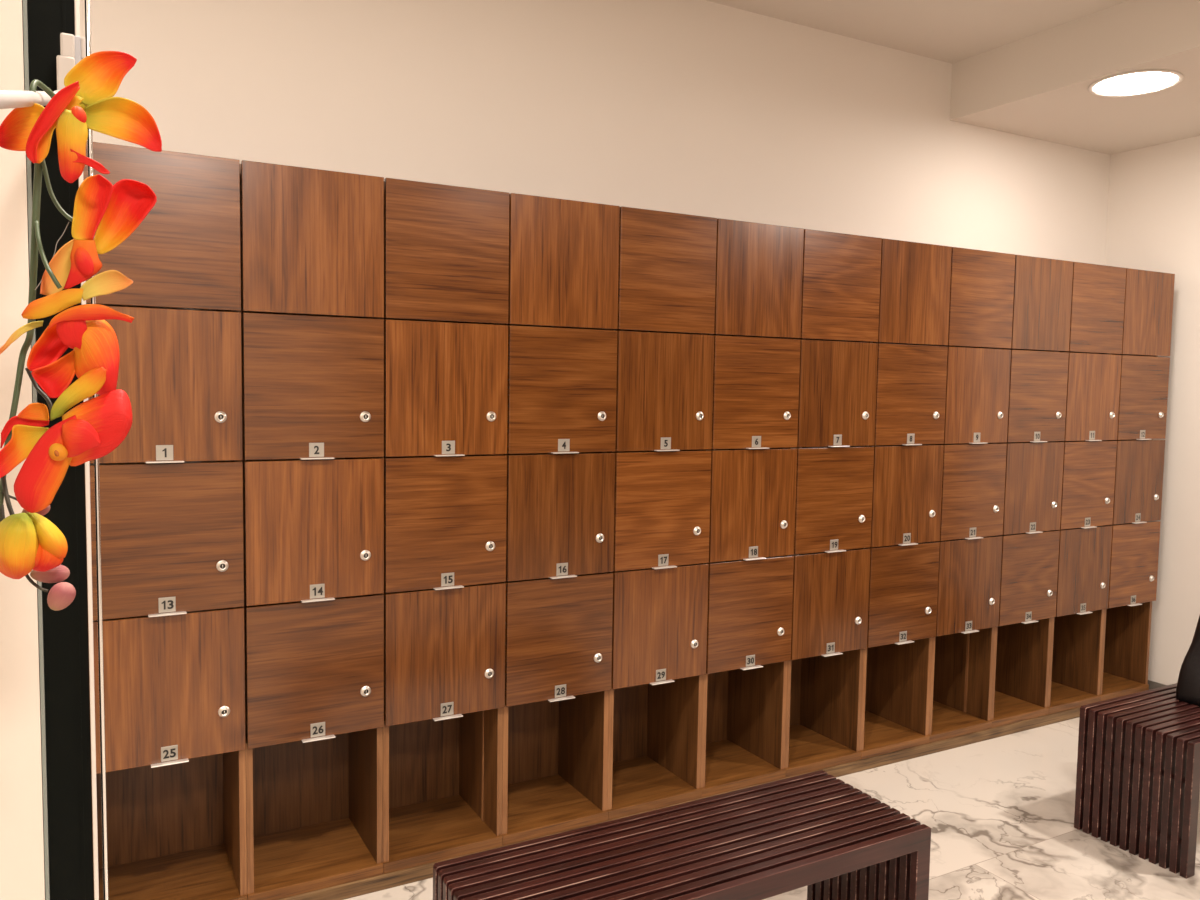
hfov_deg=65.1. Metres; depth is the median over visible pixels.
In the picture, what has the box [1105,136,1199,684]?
wall
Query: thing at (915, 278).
locker
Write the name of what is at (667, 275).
locker
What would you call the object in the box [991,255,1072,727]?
locker
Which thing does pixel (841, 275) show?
locker
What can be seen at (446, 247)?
locker
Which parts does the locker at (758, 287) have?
panel, door, number plate, pull, door, number plate, pull, door, number plate, panel, door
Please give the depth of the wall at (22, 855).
0.72 m
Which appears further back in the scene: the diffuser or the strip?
the diffuser
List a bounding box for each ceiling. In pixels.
[707,0,1127,63]
[950,0,1199,154]
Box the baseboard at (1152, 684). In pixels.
[1148,680,1166,689]
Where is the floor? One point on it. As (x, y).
(999, 811)
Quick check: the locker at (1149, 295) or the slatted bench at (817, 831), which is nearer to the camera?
the slatted bench at (817, 831)
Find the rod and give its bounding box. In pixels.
[0,90,59,108]
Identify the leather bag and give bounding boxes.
[1176,616,1199,705]
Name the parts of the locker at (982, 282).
panel, number plate, door, pull, number plate, door, number plate, door, door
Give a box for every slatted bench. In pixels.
[433,770,930,899]
[1074,683,1199,878]
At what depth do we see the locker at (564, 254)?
3.02 m
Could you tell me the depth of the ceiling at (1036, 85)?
3.97 m
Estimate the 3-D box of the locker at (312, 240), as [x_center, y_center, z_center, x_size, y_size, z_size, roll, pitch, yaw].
[-0.887,0.240,2.811,0.385,2.054,0.419,-1,5,-29]
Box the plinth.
[278,707,1079,899]
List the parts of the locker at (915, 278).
panel, panel, number plate, door, pull, number plate, door, pull, door, number plate, door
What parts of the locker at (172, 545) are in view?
door, panel, door, door, number plate, pull, door, number plate, pull, number plate, pull, panel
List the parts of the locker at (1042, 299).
panel, number plate, door, pull, number plate, door, number plate, door, door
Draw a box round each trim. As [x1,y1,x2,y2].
[23,0,49,899]
[28,0,93,899]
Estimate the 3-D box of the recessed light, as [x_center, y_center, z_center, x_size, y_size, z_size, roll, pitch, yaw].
[2.136,-1.464,3.754,0.334,0.026,0.334,-1,5,-29]
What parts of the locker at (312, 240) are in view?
panel, panel, door, door, door, door, number plate, number plate, pull, number plate, pull, pull, panel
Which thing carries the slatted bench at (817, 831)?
on the floor
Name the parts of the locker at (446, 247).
panel, door, door, door, door, number plate, number plate, pull, pull, number plate, pull, panel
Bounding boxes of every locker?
[78,141,246,899]
[239,160,383,899]
[379,178,509,873]
[499,193,619,844]
[605,206,716,819]
[701,218,803,797]
[785,229,881,777]
[860,238,951,758]
[928,247,1014,742]
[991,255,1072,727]
[1047,262,1125,713]
[1100,268,1174,700]
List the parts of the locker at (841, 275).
panel, door, number plate, pull, panel, door, number plate, pull, door, number plate, door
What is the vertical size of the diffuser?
0.026 m
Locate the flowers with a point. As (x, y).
(91, 430)
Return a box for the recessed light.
[1088,69,1183,96]
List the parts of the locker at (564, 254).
panel, door, number plate, door, pull, number plate, door, pull, number plate, door, pull, panel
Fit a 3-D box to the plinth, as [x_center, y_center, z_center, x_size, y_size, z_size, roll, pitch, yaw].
[0.612,1.253,3.732,4.633,0.046,0.393,-1,5,-29]
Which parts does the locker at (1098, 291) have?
panel, number plate, door, number plate, door, number plate, door, door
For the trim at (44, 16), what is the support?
attached to the wall at (22, 855)
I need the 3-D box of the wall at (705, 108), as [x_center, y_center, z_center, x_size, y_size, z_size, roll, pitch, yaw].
[-0.156,-0.229,3.498,6.520,3.010,0.100,-1,5,-29]
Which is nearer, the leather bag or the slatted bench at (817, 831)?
the slatted bench at (817, 831)
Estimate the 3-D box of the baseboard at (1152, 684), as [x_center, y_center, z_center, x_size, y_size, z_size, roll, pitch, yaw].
[3.012,1.235,4.348,0.008,0.072,1.670,-1,5,-29]
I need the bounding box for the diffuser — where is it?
[1095,72,1176,93]
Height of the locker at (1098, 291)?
2.054 m
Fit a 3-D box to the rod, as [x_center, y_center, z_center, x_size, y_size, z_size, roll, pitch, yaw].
[-0.312,-0.190,0.507,0.011,0.118,0.409,-1,4,-24]
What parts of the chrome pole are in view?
rod bracket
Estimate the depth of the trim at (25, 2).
0.73 m
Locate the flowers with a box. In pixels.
[0,51,161,610]
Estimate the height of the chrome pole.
3.010 m
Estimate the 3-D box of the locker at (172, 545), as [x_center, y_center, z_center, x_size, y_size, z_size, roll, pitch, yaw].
[-1.225,0.247,2.625,0.385,2.054,0.419,-1,5,-29]
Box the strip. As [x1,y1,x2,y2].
[75,0,98,899]
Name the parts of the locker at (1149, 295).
panel, number plate, door, number plate, door, number plate, door, door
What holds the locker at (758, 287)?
on the floor
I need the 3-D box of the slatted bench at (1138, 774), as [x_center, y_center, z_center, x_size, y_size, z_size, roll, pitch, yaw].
[2.263,1.108,3.389,1.160,0.435,0.385,-1,5,-29]
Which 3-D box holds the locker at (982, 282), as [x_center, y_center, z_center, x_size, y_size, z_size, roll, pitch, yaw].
[1.480,0.188,4.114,0.385,2.054,0.419,-1,5,-29]
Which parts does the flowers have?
stem, orchid flower, orchid flower, orchid flower, flower, orchid flower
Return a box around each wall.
[0,0,45,899]
[74,0,1109,620]
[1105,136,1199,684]
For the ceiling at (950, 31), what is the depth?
3.78 m
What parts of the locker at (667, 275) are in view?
panel, door, number plate, door, pull, number plate, pull, door, number plate, door, panel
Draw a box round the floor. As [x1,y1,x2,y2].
[344,717,1199,899]
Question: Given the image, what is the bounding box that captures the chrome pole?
[56,0,108,899]

